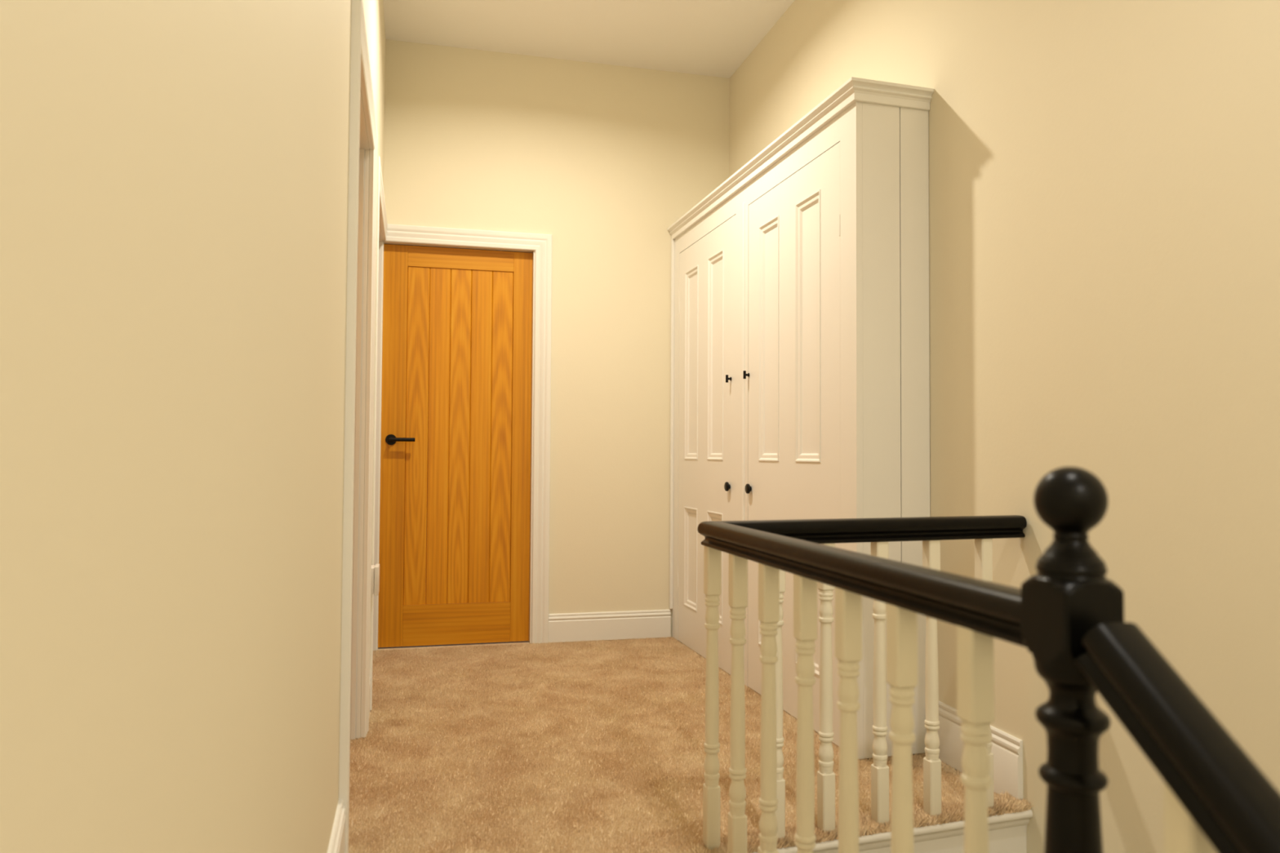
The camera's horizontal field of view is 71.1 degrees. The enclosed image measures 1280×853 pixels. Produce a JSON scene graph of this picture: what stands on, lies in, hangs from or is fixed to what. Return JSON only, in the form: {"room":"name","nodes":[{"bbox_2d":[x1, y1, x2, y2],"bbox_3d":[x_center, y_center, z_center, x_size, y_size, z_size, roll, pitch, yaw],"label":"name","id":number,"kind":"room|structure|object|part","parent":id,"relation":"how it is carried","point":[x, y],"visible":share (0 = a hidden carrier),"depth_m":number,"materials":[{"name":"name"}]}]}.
{"room":"stair landing","nodes":[
{"label":"stair landing","id":0,"kind":"room"},
{"bbox_2d":[0,0,385,852],"bbox_3d":[-0.495,0.817,1.032,0.120,5.610,6.690,1,-2,-14],"label":"wall","id":1,"kind":"structure","parent":0,"point":[174,174],"depth_m":0.59,"materials":[{"name":"paint"}]},
{"bbox_2d":[327,800,346,852],"bbox_3d":[-0.525,0.914,1.422,0.016,0.140,1.345,1,-2,-14],"label":"baseboard","id":2,"kind":"structure","parent":1,"relation":"attached to","point":[337,841],"depth_m":1.95,"materials":[{"name":"white wood"}]},
{"bbox_2d":[338,0,377,852],"bbox_3d":[-0.862,-0.008,2.574,0.144,2.049,1.008,1,-2,-14],"label":"trim","id":3,"kind":"structure","parent":1,"relation":"attached to","point":[362,175],"depth_m":2.95,"materials":[{"name":"white wood"}]},
{"bbox_2d":[368,677,370,714],"bbox_3d":[-0.966,0.965,3.162,0.017,0.140,0.245,1,-2,-14],"label":"baseboard","id":4,"kind":"structure","parent":1,"relation":"attached to","point":[370,677],"depth_m":3.23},
{"bbox_2d":[370,564,379,595],"bbox_3d":[-0.950,0.543,3.180,0.045,0.100,0.096,1,-2,-14],"label":"box","id":5,"kind":"object","parent":1,"relation":"attached to","point":[375,582],"visible":0.7,"depth_m":3.14,"materials":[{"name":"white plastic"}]},
{"bbox_3d":[-0.935,0.543,3.184,0.015,0.100,0.096,1,-2,-14],"label":"plate","id":6,"kind":"part","parent":5,"relation":"part of","materials":[{"name":"white plastic"}]},
{"bbox_2d":[369,155,387,710],"bbox_3d":[-1.169,0.028,3.787,0.144,2.049,1.021,1,-2,-14],"label":"trim","id":7,"kind":"structure","parent":1,"relation":"attached to","point":[381,216],"depth_m":3.32,"materials":[{"name":"white wood"}]},
{"bbox_2d":[383,39,729,643],"bbox_3d":[-0.523,0.925,4.533,2.003,5.610,0.120,1,-2,-14],"label":"wall","id":8,"kind":"structure","parent":0,"point":[600,159],"depth_m":4.58,"materials":[{"name":"paint"}]},
{"bbox_2d":[377,244,532,647],"bbox_3d":[-0.903,0.091,4.428,0.728,1.959,0.095,1,-2,-14],"label":"door","id":9,"kind":"structure","parent":8,"relation":"in","point":[482,564],"depth_m":4.44,"materials":[{"name":"brown wood"}]},
{"bbox_3d":[-1.148,0.063,4.328,0.120,0.018,0.018,1,-2,-14],"label":"lever","id":10,"kind":"part","parent":9,"relation":"part of","materials":[{"name":"black metal"}]},
{"bbox_3d":[-0.905,0.972,4.430,0.518,0.198,0.040,1,-2,-14],"label":"rail","id":11,"kind":"part","parent":9,"relation":"part of","materials":[{"name":"brown wood"}]},
{"bbox_3d":[-0.894,-0.836,4.486,0.518,0.102,0.040,1,-2,-14],"label":"rail","id":12,"kind":"part","parent":9,"relation":"part of","materials":[{"name":"brown wood"}]},
{"bbox_2d":[373,223,551,650],"bbox_3d":[-0.878,0.051,4.458,0.850,2.049,0.142,1,-2,-14],"label":"trim","id":13,"kind":"structure","parent":8,"relation":"attached to","point":[540,245],"depth_m":4.47,"materials":[{"name":"white wood"}]},
{"bbox_2d":[548,609,671,642],"bbox_3d":[-0.154,1.013,4.552,0.640,0.140,0.016,1,-2,-14],"label":"baseboard","id":14,"kind":"structure","parent":8,"relation":"attached to","point":[586,626],"depth_m":4.54,"materials":[{"name":"white wood"}]},
{"bbox_2d":[382,0,794,78],"bbox_3d":[0.353,-2.026,1.328,2.173,0.100,6.929,1,-2,-14],"label":"ceiling","id":15,"kind":"structure","parent":0,"point":[707,37],"depth_m":4.25,"materials":[{"name":"paint"}]},
{"bbox_2d":[348,636,1034,852],"bbox_3d":[-0.079,1.114,2.728,2.035,0.226,3.685,1,-2,-14],"label":"floor","id":16,"kind":"structure","parent":0,"point":[590,746],"depth_m":2.77,"materials":[{"name":"carpet"}]},
{"bbox_2d":[667,76,933,759],"bbox_3d":[0.540,-0.002,3.753,0.298,2.128,1.961,1,-2,-15],"label":"tall cabinet","id":17,"kind":"object","parent":16,"relation":"on","point":[800,349],"visible":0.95,"depth_m":3.15,"materials":[{"name":"white wood"}]},
{"bbox_3d":[0.252,0.640,4.364,0.018,0.488,0.196,1,-2,-15],"label":"panel moulding","id":18,"kind":"part","parent":17,"relation":"part of","materials":[{"name":"white wood"}]},
{"bbox_3d":[0.258,-0.307,4.394,0.018,0.937,0.196,1,-2,-15],"label":"panel moulding","id":19,"kind":"part","parent":17,"relation":"part of","materials":[{"name":"white wood"}]},
{"bbox_3d":[0.260,0.640,4.367,0.004,0.486,0.194,1,-2,-15],"label":"panel","id":20,"kind":"part","parent":17,"relation":"part of","materials":[{"name":"white wood"}]},
{"bbox_3d":[0.265,-0.307,4.396,0.004,0.935,0.194,1,-2,-15],"label":"panel","id":21,"kind":"part","parent":17,"relation":"part of","materials":[{"name":"white wood"}]},
{"bbox_3d":[0.311,0.086,4.195,0.020,1.971,0.786,1,-2,-15],"label":"door","id":22,"kind":"part","parent":17,"relation":"part of","materials":[{"name":"white wood"}]},
{"bbox_3d":[0.342,0.630,4.036,0.018,0.488,0.202,1,-2,-15],"label":"panel moulding","id":23,"kind":"part","parent":17,"relation":"part of","materials":[{"name":"white wood"}]},
{"bbox_3d":[0.348,-0.317,4.065,0.018,0.937,0.202,1,-2,-15],"label":"panel moulding","id":24,"kind":"part","parent":17,"relation":"part of","materials":[{"name":"white wood"}]},
{"bbox_3d":[0.350,0.630,4.038,0.004,0.486,0.200,1,-2,-15],"label":"panel","id":25,"kind":"part","parent":17,"relation":"part of","materials":[{"name":"white wood"}]},
{"bbox_3d":[0.355,-0.317,4.067,0.004,0.935,0.200,1,-2,-15],"label":"panel","id":26,"kind":"part","parent":17,"relation":"part of","materials":[{"name":"white wood"}]},
{"bbox_3d":[0.377,0.259,3.866,0.020,0.040,0.040,1,-2,-14],"label":"knob","id":27,"kind":"part","parent":17,"relation":"part of","materials":[{"name":"black metal"}]},
{"bbox_3d":[0.381,-0.206,3.867,0.024,0.033,0.016,1,-2,-14],"label":"knob","id":28,"kind":"part","parent":17,"relation":"part of","materials":[{"name":"black metal"}]},
{"bbox_3d":[0.435,-0.212,3.672,0.024,0.033,0.016,1,-2,-14],"label":"knob","id":29,"kind":"part","parent":17,"relation":"part of","materials":[{"name":"black metal"}]},
{"bbox_3d":[0.440,0.253,3.637,0.020,0.040,0.040,1,-2,-14],"label":"knob","id":30,"kind":"part","parent":17,"relation":"part of","materials":[{"name":"black metal"}]},
{"bbox_3d":[0.501,0.614,3.457,0.018,0.488,0.192,1,-2,-15],"label":"panel moulding","id":31,"kind":"part","parent":17,"relation":"part of","materials":[{"name":"white wood"}]},
{"bbox_3d":[0.436,0.028,3.742,0.022,2.066,1.924,1,-2,-15],"label":"frame","id":32,"kind":"part","parent":17,"relation":"part of","materials":[{"name":"white wood"}]},
{"bbox_3d":[0.506,-0.334,3.486,0.018,0.937,0.192,1,-2,-15],"label":"panel moulding","id":33,"kind":"part","parent":17,"relation":"part of","materials":[{"name":"white wood"}]},
{"bbox_3d":[0.514,-0.334,3.489,0.004,0.935,0.190,1,-2,-15],"label":"panel","id":34,"kind":"part","parent":17,"relation":"part of","materials":[{"name":"white wood"}]},
{"bbox_3d":[0.557,0.060,3.297,0.020,1.971,0.786,1,-2,-15],"label":"door","id":35,"kind":"part","parent":17,"relation":"part of","materials":[{"name":"white wood"}]},
{"bbox_3d":[0.546,-1.034,3.784,0.298,0.064,1.960,1,-2,-15],"label":"cornice","id":36,"kind":"part","parent":17,"relation":"part of","materials":[{"name":"white wood"}]},
{"bbox_3d":[0.597,-0.343,3.157,0.018,0.937,0.197,1,-2,-15],"label":"panel moulding","id":37,"kind":"part","parent":17,"relation":"part of","materials":[{"name":"white wood"}]},
{"bbox_3d":[0.591,0.604,3.128,0.018,0.488,0.197,1,-2,-15],"label":"panel moulding","id":38,"kind":"part","parent":17,"relation":"part of","materials":[{"name":"white wood"}]},
{"bbox_3d":[0.604,-0.343,3.159,0.004,0.935,0.195,1,-2,-15],"label":"panel","id":39,"kind":"part","parent":17,"relation":"part of","materials":[{"name":"white wood"}]},
{"bbox_3d":[0.599,0.604,3.130,0.004,0.486,0.195,1,-2,-15],"label":"panel","id":40,"kind":"part","parent":17,"relation":"part of","materials":[{"name":"white wood"}]},
{"bbox_2d":[697,520,1026,852],"bbox_3d":[0.314,0.608,1.587,0.062,0.794,1.193,1,-2,-14],"label":"balustrade","id":41,"kind":"object","parent":16,"relation":"on","point":[982,611],"visible":0.98,"depth_m":1.46,"materials":[{"name":"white wood"}]},
{"bbox_3d":[0.317,0.241,1.598,0.062,0.059,1.193,1,-2,-14],"label":"handrail","id":42,"kind":"part","parent":41,"relation":"part of","materials":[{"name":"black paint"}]},
{"bbox_2d":[710,515,1026,839],"bbox_3d":[0.587,0.631,2.276,0.929,0.794,0.062,1,-2,-19],"label":"balustrade","id":43,"kind":"object","parent":16,"relation":"on","point":[878,531],"visible":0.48,"depth_m":2.27,"materials":[{"name":"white wood"}]},
{"bbox_3d":[0.589,0.264,2.287,0.929,0.059,0.062,1,-2,-19],"label":"handrail","id":44,"kind":"part","parent":43,"relation":"part of","materials":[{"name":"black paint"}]},
{"bbox_2d":[752,809,1032,852],"bbox_3d":[0.741,1.214,1.711,0.913,0.432,1.230,1,-2,-14],"label":"trim","id":45,"kind":"structure","parent":16,"relation":"attached to","point":[1006,832],"depth_m":2.32,"materials":[{"name":"white wood"}]},
{"bbox_2d":[1021,466,1124,852],"bbox_3d":[0.471,0.685,0.969,0.077,1.282,0.077,1,-2,-14],"label":"newel post","id":46,"kind":"object","parent":16,"relation":"on","point":[1070,594],"visible":0.94,"depth_m":0.96,"materials":[{"name":"black wood"}]},
{"bbox_2d":[1075,622,1279,852],"bbox_3d":[0.673,0.856,0.126,0.062,1.358,1.647,1,-2,-14],"label":"balustrade","id":47,"kind":"object","parent":46,"relation":"attached to","point":[1217,799],"visible":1,"depth_m":0.81,"materials":[{"name":"black wood"}]},
{"bbox_2d":[728,0,1279,852],"bbox_3d":[1.317,0.843,1.546,0.120,5.610,6.809,1,-2,-14],"label":"wall","id":48,"kind":"structure","parent":0,"point":[1104,175],"depth_m":2.14,"materials":[{"name":"paint"}]},
{"bbox_2d":[937,701,1022,799],"bbox_3d":[0.975,0.943,2.631,0.016,0.174,0.434,1,-2,-14],"label":"baseboard","id":49,"kind":"structure","parent":48,"relation":"attached to","point":[1006,749],"depth_m":2.51,"materials":[{"name":"white wood"}]}
]}

